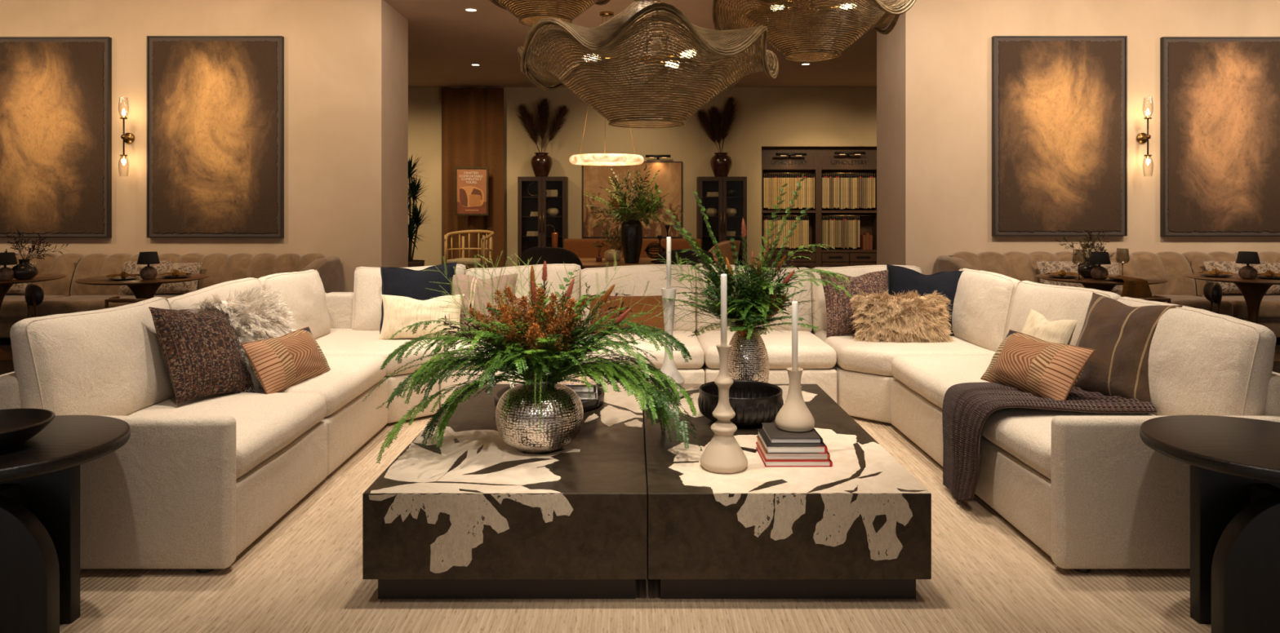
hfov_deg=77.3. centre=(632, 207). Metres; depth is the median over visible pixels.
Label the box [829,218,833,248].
swatch
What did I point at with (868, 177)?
swatch
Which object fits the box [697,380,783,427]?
bowl
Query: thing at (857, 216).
swatch
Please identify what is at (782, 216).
swatch
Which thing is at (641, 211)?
bouquet
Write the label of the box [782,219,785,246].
swatch
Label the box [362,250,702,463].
bouquet
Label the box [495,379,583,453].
round vase
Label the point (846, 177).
swatch
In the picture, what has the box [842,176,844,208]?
swatch
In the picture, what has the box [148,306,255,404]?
pillow
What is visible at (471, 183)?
print
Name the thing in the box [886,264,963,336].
linen pillow
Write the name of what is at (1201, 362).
cushion
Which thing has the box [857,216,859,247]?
swatch
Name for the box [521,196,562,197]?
shelf
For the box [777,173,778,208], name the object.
swatch
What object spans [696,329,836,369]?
seat cushion
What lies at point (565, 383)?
magazine
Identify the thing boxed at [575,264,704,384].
sofa section
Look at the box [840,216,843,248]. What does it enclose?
swatch
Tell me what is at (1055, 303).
cushion
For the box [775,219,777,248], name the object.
swatch
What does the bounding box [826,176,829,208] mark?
swatch
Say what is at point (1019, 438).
seat cushion
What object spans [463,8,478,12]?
recessed light
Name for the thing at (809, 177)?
swatch
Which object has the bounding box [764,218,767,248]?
swatch
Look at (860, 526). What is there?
coffee table
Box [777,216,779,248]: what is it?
swatch
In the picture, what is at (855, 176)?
swatch
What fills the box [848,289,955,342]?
fur pillow
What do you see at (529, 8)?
pendant
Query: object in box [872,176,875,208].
swatch
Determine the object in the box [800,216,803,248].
swatch
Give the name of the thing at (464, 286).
linen pillow
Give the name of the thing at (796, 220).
swatch
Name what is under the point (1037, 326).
lumbar pillow
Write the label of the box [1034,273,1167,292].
pedestal table
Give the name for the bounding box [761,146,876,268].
shelving
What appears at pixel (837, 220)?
swatch
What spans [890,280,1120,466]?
sofa section
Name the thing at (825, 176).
swatch
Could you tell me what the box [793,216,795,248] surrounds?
swatch
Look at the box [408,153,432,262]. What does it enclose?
dracaena plant
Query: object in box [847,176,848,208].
swatch
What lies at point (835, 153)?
picture light
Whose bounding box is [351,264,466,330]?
cushion
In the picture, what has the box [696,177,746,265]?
display cabinet
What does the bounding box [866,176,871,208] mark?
swatch
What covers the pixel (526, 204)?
display cabinet
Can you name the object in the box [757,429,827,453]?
book
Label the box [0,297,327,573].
sofa section
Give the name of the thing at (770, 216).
swatch
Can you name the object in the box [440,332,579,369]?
seat cushion
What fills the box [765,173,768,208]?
swatch
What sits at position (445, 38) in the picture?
ceiling
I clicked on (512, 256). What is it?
outlet plate
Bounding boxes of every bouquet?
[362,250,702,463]
[581,164,684,229]
[647,174,851,340]
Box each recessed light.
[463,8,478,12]
[470,63,480,66]
[800,62,810,65]
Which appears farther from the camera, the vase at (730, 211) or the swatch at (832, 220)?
the swatch at (832, 220)
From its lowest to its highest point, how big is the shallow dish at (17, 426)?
0.078 m
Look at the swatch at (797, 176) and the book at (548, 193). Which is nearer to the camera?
the book at (548, 193)
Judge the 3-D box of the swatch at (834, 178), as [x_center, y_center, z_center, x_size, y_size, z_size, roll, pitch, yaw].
[4.152,-0.346,16.538,0.034,0.707,0.264,0,0,0]
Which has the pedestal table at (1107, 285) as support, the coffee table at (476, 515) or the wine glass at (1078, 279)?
the wine glass at (1078, 279)
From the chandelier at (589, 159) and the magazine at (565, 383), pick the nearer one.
the magazine at (565, 383)
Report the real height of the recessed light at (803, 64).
0.010 m
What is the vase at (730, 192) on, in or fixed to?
on the display cabinet at (720, 224)
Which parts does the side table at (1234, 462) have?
straight panel, arched panel, cross panel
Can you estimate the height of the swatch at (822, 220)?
0.661 m
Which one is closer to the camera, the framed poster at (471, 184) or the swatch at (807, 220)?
the framed poster at (471, 184)
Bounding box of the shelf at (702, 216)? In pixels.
[702,216,742,217]
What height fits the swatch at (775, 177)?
0.711 m
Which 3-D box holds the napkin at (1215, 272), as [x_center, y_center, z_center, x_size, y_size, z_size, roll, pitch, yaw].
[5.778,0.648,7.920,0.260,0.080,0.154,0,0,6]
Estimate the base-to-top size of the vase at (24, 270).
0.195 m
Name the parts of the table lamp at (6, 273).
lamp shade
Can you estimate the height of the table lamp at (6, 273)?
0.264 m
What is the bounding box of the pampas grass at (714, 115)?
[693,95,737,152]
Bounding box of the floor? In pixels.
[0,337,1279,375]
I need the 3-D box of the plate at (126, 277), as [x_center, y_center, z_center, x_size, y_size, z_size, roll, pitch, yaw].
[-4.834,0.680,7.600,0.260,0.015,0.260,0,0,0]
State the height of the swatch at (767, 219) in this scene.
0.653 m
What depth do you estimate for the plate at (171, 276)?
7.81 m
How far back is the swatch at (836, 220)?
16.41 m
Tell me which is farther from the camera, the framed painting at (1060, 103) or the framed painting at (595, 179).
the framed painting at (595, 179)
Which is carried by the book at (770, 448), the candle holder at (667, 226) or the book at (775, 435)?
the book at (775, 435)
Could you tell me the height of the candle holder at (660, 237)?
0.324 m
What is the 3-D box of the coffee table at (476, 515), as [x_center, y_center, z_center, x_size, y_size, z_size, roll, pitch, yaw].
[-0.459,1.240,3.774,1.026,0.420,1.791,0,0,0]
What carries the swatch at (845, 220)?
hanging from the shelving at (818, 161)
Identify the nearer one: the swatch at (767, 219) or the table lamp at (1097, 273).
the table lamp at (1097, 273)
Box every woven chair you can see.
[520,247,582,269]
[653,248,715,266]
[708,240,740,265]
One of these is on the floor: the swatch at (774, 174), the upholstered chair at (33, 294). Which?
the upholstered chair at (33, 294)
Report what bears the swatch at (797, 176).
hanging from the shelving at (818, 161)
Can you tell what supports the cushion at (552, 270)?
on the sofa section at (552, 270)
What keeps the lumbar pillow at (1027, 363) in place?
on the throw blanket
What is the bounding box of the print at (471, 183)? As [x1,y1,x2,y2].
[457,168,486,202]
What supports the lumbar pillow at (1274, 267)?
on the banquette at (1268, 317)
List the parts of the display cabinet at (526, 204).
door, door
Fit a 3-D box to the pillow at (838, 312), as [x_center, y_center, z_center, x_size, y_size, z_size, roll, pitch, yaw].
[1.688,0.717,5.988,0.565,0.482,0.218,0,0,-8]
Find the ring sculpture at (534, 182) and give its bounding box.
[527,182,537,196]
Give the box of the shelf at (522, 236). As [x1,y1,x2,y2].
[521,235,562,237]
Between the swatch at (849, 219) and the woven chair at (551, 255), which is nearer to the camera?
the woven chair at (551, 255)
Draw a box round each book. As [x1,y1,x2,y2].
[527,231,537,234]
[546,190,558,192]
[546,191,558,194]
[546,194,558,196]
[566,385,597,392]
[576,386,597,399]
[580,395,599,406]
[706,191,718,194]
[706,194,718,196]
[726,231,735,234]
[755,442,832,467]
[756,435,830,460]
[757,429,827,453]
[761,422,822,444]
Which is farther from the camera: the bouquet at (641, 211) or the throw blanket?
the bouquet at (641, 211)
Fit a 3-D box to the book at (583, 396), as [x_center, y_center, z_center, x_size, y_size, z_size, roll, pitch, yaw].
[-0.306,0.964,4.220,0.240,0.035,0.290,0,0,-3]
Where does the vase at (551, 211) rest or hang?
on the display cabinet at (526, 204)
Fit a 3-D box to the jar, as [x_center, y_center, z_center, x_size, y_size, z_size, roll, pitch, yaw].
[-0.420,0.645,10.100,0.075,0.088,0.075,0,0,0]
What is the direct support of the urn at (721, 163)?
on the display cabinet at (720, 224)
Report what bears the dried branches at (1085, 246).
in the vase at (1085, 269)
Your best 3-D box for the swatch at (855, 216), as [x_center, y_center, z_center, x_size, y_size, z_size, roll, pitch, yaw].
[4.583,0.511,16.538,0.028,0.679,0.264,0,0,0]
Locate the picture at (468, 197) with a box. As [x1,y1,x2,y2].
[459,188,482,207]
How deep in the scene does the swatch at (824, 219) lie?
16.41 m
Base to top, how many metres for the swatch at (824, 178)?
0.724 m
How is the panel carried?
attached to the wall at (766, 117)
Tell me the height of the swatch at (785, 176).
0.724 m
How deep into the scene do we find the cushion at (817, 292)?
6.23 m
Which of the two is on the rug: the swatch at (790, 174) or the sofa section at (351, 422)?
the sofa section at (351, 422)
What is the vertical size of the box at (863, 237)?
0.300 m
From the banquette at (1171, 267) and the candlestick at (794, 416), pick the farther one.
the banquette at (1171, 267)
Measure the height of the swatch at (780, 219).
0.671 m
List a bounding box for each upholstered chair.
[24,283,44,318]
[1203,281,1222,314]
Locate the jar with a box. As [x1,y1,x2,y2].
[595,254,602,262]
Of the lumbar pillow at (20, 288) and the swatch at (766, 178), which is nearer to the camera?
the lumbar pillow at (20, 288)
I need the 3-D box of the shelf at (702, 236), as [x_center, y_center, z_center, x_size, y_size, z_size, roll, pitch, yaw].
[1.773,0.581,15.935,0.886,0.018,0.370,0,0,0]
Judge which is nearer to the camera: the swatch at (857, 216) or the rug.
the rug
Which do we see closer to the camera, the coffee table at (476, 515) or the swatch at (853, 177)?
the coffee table at (476, 515)
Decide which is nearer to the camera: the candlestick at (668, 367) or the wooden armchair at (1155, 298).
the candlestick at (668, 367)
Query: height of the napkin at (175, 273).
0.080 m
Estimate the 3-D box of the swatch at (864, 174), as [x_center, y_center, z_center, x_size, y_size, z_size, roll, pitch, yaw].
[4.768,-0.337,16.538,0.030,0.724,0.264,0,0,0]
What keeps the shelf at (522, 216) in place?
attached to the display cabinet at (526, 204)
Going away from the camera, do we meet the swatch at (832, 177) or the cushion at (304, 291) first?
the cushion at (304, 291)
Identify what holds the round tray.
on the coffee table at (476, 515)
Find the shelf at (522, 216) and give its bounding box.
[521,216,562,217]
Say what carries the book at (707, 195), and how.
on the display cabinet at (720, 224)
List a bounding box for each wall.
[0,0,408,292]
[408,87,876,266]
[876,0,1279,275]
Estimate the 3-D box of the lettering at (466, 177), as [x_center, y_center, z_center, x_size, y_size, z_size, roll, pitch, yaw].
[-3.159,-0.582,15.707,0.472,0.230,0.004,0,0,0]
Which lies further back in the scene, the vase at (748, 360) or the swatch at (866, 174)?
the swatch at (866, 174)
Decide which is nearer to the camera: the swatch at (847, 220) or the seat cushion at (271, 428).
the seat cushion at (271, 428)
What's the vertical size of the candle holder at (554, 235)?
0.360 m
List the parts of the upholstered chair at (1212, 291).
leg, leg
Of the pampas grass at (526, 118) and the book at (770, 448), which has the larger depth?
the pampas grass at (526, 118)
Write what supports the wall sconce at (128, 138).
attached to the wall at (346, 61)
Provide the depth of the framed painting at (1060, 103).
9.24 m
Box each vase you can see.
[11,258,38,279]
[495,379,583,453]
[546,208,559,216]
[604,249,622,261]
[620,220,643,263]
[705,208,717,216]
[726,188,736,196]
[726,208,737,216]
[728,329,769,383]
[1077,257,1097,278]
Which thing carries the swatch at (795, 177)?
hanging from the shelving at (818, 161)
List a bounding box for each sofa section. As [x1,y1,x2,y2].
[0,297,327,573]
[167,277,387,476]
[440,263,581,407]
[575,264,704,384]
[695,263,837,404]
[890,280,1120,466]
[974,297,1279,573]
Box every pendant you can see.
[488,0,610,27]
[517,0,778,128]
[711,0,915,62]
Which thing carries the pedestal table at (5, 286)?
on the floor
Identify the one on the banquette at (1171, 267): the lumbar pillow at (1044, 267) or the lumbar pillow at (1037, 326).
the lumbar pillow at (1044, 267)
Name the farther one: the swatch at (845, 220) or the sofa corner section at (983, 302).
the swatch at (845, 220)
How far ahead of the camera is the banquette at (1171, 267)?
8.98 m
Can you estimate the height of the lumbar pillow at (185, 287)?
0.343 m
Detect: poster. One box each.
[454,167,488,215]
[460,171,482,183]
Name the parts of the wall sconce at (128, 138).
rod, arm, wall plate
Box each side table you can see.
[0,415,130,632]
[1139,415,1279,632]
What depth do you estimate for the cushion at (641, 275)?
6.22 m
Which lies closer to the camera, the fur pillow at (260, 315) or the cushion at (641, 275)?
the fur pillow at (260, 315)
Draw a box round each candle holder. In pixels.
[551,232,557,247]
[657,235,662,253]
[665,224,670,238]
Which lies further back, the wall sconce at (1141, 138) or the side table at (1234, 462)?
the wall sconce at (1141, 138)
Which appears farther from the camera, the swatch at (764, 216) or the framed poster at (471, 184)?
the swatch at (764, 216)
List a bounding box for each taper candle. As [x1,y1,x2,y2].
[666,235,671,288]
[720,273,727,346]
[791,298,797,370]
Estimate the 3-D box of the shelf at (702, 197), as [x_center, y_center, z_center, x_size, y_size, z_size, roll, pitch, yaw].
[1.773,-0.199,15.935,0.886,0.018,0.370,0,0,0]
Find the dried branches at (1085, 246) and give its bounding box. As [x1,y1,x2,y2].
[1055,228,1115,261]
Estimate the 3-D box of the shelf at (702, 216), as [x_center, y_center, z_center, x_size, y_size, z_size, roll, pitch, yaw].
[1.773,0.191,15.935,0.886,0.018,0.370,0,0,0]
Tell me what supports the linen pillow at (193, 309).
on the sofa section at (351, 422)
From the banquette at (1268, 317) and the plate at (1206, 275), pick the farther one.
the banquette at (1268, 317)
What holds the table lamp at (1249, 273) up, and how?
on the pedestal table at (1253, 291)
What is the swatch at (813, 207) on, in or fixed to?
hanging from the shelving at (818, 161)
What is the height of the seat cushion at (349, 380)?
0.202 m
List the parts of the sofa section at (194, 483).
frame, arm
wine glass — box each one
[1071,249,1086,280]
[1115,248,1129,275]
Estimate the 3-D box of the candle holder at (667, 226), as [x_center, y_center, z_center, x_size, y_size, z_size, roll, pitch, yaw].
[0.455,0.459,10.350,0.110,0.464,0.110,0,0,0]
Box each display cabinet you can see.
[517,177,568,266]
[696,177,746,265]
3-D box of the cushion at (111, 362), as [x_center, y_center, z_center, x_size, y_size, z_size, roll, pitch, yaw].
[-2.417,0.726,3.685,0.242,0.552,1.005,-10,0,0]
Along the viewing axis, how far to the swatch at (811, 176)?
16.41 m
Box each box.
[860,235,866,249]
[862,232,869,249]
[869,235,872,249]
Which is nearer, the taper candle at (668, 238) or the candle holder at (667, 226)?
the taper candle at (668, 238)
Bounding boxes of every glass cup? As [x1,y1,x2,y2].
[1071,249,1086,265]
[1115,248,1129,263]
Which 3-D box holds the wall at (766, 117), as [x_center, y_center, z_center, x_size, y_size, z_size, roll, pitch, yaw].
[0.000,-0.490,16.600,15.000,3.880,0.800,0,0,0]
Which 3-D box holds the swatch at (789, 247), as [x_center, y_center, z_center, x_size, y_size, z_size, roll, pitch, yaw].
[3.245,0.510,16.538,0.036,0.676,0.264,0,0,0]
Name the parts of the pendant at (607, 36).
lamp arm, lamp arm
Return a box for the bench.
[563,239,701,258]
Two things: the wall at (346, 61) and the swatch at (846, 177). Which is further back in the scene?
the swatch at (846, 177)
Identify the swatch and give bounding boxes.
[763,176,765,208]
[763,216,764,247]
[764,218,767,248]
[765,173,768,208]
[765,176,769,208]
[767,218,768,242]
[768,176,771,208]
[768,216,770,248]
[770,218,773,248]
[771,176,773,208]
[773,173,774,208]
[773,218,775,247]
[774,176,777,206]
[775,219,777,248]
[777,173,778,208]
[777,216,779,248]
[778,176,781,208]
[779,218,781,247]
[781,173,782,208]
[781,216,782,246]
[782,173,785,208]
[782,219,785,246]
[785,176,786,208]
[785,217,787,247]
[786,173,791,208]
[786,176,789,207]
[787,216,791,248]
[787,218,789,247]
[791,173,792,208]
[791,173,794,208]
[791,218,793,248]
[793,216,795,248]
[794,176,796,208]
[795,173,800,208]
[795,216,797,248]
[796,176,798,207]
[797,219,800,248]
[797,220,799,247]
[800,176,802,208]
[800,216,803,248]
[802,173,804,207]
[803,218,804,246]
[804,173,808,208]
[804,176,806,207]
[804,216,806,248]
[806,218,808,248]
[808,176,810,208]
[810,173,813,207]
[810,176,814,208]
[821,173,823,208]
[821,216,823,248]
[823,173,826,208]
[823,216,826,248]
[825,176,827,208]
[826,173,831,208]
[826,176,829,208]
[826,216,829,248]
[826,218,827,248]
[829,216,831,247]
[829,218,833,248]
[831,176,833,208]
[833,173,835,207]
[833,176,837,208]
[833,218,835,248]
[835,176,840,208]
[835,216,837,247]
[836,218,839,247]
[837,176,839,207]
[839,218,840,247]
[840,173,843,208]
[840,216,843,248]
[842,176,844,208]
[842,218,844,248]
[844,176,847,208]
[844,216,846,247]
[844,218,848,248]
[845,176,850,208]
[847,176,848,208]
[848,218,850,247]
[849,218,854,248]
[850,173,852,208]
[850,216,852,248]
[852,176,854,208]
[854,173,857,208]
[854,216,856,248]
[856,216,857,248]
[857,173,858,208]
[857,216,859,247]
[858,176,861,208]
[861,176,863,208]
[862,173,866,208]
[863,173,865,208]
[866,176,869,208]
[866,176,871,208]
[871,173,872,208]
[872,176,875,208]
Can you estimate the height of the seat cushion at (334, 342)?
0.165 m
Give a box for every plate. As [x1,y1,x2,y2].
[107,276,139,280]
[160,275,190,278]
[510,254,514,260]
[1048,275,1077,278]
[1200,274,1232,277]
[1256,275,1279,279]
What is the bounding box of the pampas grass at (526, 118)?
[515,97,570,152]
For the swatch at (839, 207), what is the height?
0.741 m
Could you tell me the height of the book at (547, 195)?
0.044 m
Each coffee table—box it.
[362,383,647,599]
[642,383,931,599]
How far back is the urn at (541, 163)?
15.78 m
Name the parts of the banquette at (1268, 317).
seat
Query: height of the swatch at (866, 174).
0.726 m
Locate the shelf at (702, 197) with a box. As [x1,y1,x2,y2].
[702,196,742,197]
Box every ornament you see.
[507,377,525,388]
[644,241,666,262]
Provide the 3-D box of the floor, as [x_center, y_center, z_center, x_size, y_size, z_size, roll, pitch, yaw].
[0.000,1.510,6.700,22.000,0.120,21.400,0,0,0]
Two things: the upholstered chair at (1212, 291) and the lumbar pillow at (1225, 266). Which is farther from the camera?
the lumbar pillow at (1225, 266)
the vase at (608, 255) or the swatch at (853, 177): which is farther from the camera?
the swatch at (853, 177)
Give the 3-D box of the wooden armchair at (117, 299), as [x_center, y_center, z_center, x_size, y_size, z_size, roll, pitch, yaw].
[-4.232,1.109,6.986,0.616,0.684,0.548,0,0,6]
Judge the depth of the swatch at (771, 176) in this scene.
16.41 m
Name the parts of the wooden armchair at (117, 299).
leg, rail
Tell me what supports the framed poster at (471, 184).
attached to the panel
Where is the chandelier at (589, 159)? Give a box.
[568,11,644,165]
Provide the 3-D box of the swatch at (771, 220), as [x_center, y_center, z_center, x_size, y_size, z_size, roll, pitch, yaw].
[2.869,0.506,16.538,0.033,0.669,0.264,0,0,0]
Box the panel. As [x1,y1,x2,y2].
[441,87,504,269]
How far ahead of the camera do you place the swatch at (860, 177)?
16.41 m
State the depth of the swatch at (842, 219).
16.41 m
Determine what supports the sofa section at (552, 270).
on the rug
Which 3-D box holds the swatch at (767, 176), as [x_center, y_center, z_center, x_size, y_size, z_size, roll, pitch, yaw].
[2.800,-0.331,16.538,0.026,0.737,0.264,0,0,0]
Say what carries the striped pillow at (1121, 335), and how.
on the sofa section at (1086, 489)
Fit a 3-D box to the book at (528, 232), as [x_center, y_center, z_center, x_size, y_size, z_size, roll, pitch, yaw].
[-1.963,0.504,15.920,0.240,0.044,0.208,0,0,0]
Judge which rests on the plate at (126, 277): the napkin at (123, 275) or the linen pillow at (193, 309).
the napkin at (123, 275)
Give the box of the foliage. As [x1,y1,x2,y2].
[592,226,622,252]
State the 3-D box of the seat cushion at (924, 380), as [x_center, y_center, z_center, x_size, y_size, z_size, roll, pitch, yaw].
[2.102,1.038,4.695,0.888,0.202,1.034,0,0,0]
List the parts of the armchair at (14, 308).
seat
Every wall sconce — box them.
[118,97,134,176]
[1136,97,1153,175]
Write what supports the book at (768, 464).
on the coffee table at (860, 526)
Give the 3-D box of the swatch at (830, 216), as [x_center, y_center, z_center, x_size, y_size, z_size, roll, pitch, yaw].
[4.068,0.497,16.538,0.030,0.650,0.264,0,0,0]
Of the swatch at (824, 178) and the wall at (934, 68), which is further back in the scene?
the swatch at (824, 178)
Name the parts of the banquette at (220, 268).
seat, arm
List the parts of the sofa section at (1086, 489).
arm, frame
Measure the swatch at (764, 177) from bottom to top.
0.713 m
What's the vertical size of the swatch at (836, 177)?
0.724 m
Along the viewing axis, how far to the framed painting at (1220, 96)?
9.24 m
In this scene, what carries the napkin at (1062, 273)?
on the plate at (1051, 276)
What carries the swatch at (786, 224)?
hanging from the shelving at (818, 161)
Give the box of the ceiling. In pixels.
[383,0,897,87]
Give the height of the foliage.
0.402 m
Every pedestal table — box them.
[0,273,66,361]
[75,273,209,298]
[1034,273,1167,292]
[1183,273,1279,361]
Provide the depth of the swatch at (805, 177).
16.41 m
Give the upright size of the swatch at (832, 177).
0.728 m
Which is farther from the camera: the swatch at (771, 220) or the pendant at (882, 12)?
the swatch at (771, 220)
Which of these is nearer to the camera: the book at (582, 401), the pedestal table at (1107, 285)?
the book at (582, 401)
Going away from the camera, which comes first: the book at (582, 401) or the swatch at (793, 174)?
the book at (582, 401)
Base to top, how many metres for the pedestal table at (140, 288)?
0.761 m
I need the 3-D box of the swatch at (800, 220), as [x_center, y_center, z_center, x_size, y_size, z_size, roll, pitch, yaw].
[3.444,0.512,16.538,0.032,0.681,0.264,0,0,0]
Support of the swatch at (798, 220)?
hanging from the shelving at (818, 161)
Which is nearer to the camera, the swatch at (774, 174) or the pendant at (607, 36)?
the pendant at (607, 36)
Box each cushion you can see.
[9,297,175,416]
[127,392,326,479]
[167,277,262,310]
[255,355,386,417]
[257,269,330,338]
[315,328,451,376]
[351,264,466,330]
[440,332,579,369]
[465,263,581,327]
[575,330,704,369]
[579,264,696,332]
[695,263,812,333]
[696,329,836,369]
[810,265,921,333]
[813,330,995,376]
[891,355,993,408]
[951,268,1020,352]
[982,408,1158,479]
[1006,280,1120,346]
[1115,297,1276,416]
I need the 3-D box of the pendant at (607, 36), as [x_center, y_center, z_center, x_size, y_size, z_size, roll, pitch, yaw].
[0.090,-1.503,5.589,1.828,1.853,1.858,0,0,-32]
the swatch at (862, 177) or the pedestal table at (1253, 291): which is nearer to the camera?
the pedestal table at (1253, 291)
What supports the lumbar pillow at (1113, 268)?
on the banquette at (1171, 267)
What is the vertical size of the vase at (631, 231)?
0.532 m
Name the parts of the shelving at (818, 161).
drawer, drawer, shelf, shelf, hanging rail, drawer, drawer, drawer, drawer, hanging rail, shelf, shelf, drawer, drawer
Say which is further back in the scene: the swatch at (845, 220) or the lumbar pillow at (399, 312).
the swatch at (845, 220)
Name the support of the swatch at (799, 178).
hanging from the shelving at (818, 161)
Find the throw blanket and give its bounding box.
[942,382,1157,501]
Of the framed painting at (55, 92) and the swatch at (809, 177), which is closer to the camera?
the framed painting at (55, 92)
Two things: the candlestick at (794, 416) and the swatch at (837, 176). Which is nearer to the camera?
the candlestick at (794, 416)
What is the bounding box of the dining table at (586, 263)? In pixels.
[579,258,656,269]
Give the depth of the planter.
11.86 m
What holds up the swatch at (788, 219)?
hanging from the shelving at (818, 161)
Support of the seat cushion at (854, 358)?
on the sofa corner section at (983, 302)
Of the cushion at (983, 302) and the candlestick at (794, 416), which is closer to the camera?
the candlestick at (794, 416)
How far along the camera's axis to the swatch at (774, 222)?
16.41 m
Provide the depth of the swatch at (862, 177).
16.41 m
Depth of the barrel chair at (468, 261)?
14.80 m
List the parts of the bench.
seat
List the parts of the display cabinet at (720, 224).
door, door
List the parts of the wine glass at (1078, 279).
stem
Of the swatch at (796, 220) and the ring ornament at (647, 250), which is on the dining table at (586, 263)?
the ring ornament at (647, 250)
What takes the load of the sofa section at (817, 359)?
on the rug
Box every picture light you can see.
[645,155,670,159]
[775,153,806,157]
[834,151,866,155]
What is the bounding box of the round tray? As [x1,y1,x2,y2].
[493,383,604,412]
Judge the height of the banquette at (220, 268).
0.920 m
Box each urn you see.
[530,152,552,177]
[710,152,732,177]
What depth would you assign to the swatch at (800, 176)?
16.41 m
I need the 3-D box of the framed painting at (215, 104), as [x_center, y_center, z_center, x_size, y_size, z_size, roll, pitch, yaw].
[-4.827,-0.812,9.267,1.560,2.335,0.062,0,0,0]
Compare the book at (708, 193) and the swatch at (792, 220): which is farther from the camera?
the swatch at (792, 220)
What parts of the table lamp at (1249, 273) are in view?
lamp shade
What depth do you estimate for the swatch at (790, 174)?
16.41 m
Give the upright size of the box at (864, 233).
0.340 m
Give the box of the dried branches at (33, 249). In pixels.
[4,228,68,260]
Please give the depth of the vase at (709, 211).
15.83 m
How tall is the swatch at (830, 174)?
0.726 m
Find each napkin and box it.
[106,271,139,279]
[160,269,192,277]
[1045,269,1079,277]
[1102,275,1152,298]
[1197,268,1233,275]
[1257,270,1279,278]
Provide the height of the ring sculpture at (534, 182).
0.287 m
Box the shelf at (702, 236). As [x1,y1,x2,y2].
[702,235,742,237]
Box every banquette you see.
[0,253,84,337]
[33,253,340,317]
[936,251,1233,316]
[1181,251,1279,337]
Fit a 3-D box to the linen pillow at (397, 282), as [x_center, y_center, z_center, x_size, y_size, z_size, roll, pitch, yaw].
[-1.614,0.702,6.024,0.632,0.570,0.211,0,0,6]
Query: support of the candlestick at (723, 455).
on the coffee table at (860, 526)
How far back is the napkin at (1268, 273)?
7.70 m
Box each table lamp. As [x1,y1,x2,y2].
[0,252,17,281]
[137,251,159,279]
[1088,251,1111,279]
[1235,251,1260,279]
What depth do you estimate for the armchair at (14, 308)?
8.92 m
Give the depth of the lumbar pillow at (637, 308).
5.98 m
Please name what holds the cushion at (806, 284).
on the sofa section at (817, 359)
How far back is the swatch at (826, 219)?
16.41 m
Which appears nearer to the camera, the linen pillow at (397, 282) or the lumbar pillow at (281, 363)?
the lumbar pillow at (281, 363)
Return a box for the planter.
[408,259,424,267]
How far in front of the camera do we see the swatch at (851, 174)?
16.41 m
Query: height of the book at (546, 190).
0.044 m
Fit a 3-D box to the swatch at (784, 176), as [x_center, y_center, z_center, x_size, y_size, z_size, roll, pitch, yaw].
[3.116,-0.330,16.538,0.034,0.739,0.264,0,0,0]
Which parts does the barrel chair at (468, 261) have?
leg, leg, seat, rail, rail, leg, leg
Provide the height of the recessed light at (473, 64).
0.010 m
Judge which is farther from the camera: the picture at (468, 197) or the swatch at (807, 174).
the swatch at (807, 174)
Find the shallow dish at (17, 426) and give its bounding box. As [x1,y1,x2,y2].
[0,408,55,449]
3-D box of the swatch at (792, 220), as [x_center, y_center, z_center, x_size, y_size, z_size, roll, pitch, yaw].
[3.288,0.507,16.538,0.035,0.671,0.264,0,0,0]
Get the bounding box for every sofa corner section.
[257,264,466,423]
[810,265,1020,423]
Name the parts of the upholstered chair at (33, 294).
leg, backrest, leg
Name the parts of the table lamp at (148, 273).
lamp shade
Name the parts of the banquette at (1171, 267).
arm, seat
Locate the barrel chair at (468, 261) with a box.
[444,230,494,268]
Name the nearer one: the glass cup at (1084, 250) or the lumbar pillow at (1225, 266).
the glass cup at (1084, 250)
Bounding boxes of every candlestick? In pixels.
[654,288,684,397]
[699,344,747,474]
[774,367,814,432]
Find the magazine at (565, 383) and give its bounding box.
[558,373,596,386]
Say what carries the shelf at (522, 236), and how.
attached to the display cabinet at (526, 204)
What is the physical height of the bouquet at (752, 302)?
0.904 m
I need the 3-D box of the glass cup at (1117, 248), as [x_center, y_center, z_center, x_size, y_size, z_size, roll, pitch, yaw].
[4.731,0.472,7.720,0.120,0.145,0.120,0,0,0]
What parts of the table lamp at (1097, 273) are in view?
lamp shade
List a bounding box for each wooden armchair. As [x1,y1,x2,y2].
[104,296,168,308]
[1140,295,1171,303]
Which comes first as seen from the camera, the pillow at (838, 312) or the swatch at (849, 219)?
the pillow at (838, 312)
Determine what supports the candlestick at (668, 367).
on the coffee table at (860, 526)
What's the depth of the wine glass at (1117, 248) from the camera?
7.72 m
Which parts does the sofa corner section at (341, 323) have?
frame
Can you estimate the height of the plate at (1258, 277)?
0.015 m
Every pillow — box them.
[0,262,35,293]
[118,260,170,294]
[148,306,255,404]
[155,262,202,293]
[179,307,200,313]
[188,285,297,393]
[240,326,330,394]
[377,294,464,340]
[379,262,457,333]
[451,273,518,334]
[589,295,664,334]
[819,270,888,337]
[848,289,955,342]
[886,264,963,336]
[980,329,1095,400]
[1021,309,1078,345]
[1035,260,1084,288]
[1074,293,1182,414]
[1100,262,1122,293]
[1203,260,1271,293]
[1266,262,1279,293]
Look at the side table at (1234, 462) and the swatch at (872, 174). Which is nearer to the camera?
the side table at (1234, 462)
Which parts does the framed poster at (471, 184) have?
printed seat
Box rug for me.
[59,414,1211,632]
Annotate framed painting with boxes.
[0,36,111,238]
[146,35,284,238]
[582,161,682,238]
[991,35,1127,235]
[1160,36,1279,236]
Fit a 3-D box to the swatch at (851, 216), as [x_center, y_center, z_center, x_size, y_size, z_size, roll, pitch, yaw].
[4.503,0.501,16.538,0.031,0.659,0.264,0,0,0]
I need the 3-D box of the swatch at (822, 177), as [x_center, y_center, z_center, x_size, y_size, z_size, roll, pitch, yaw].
[3.913,-0.340,16.538,0.031,0.719,0.264,0,0,0]

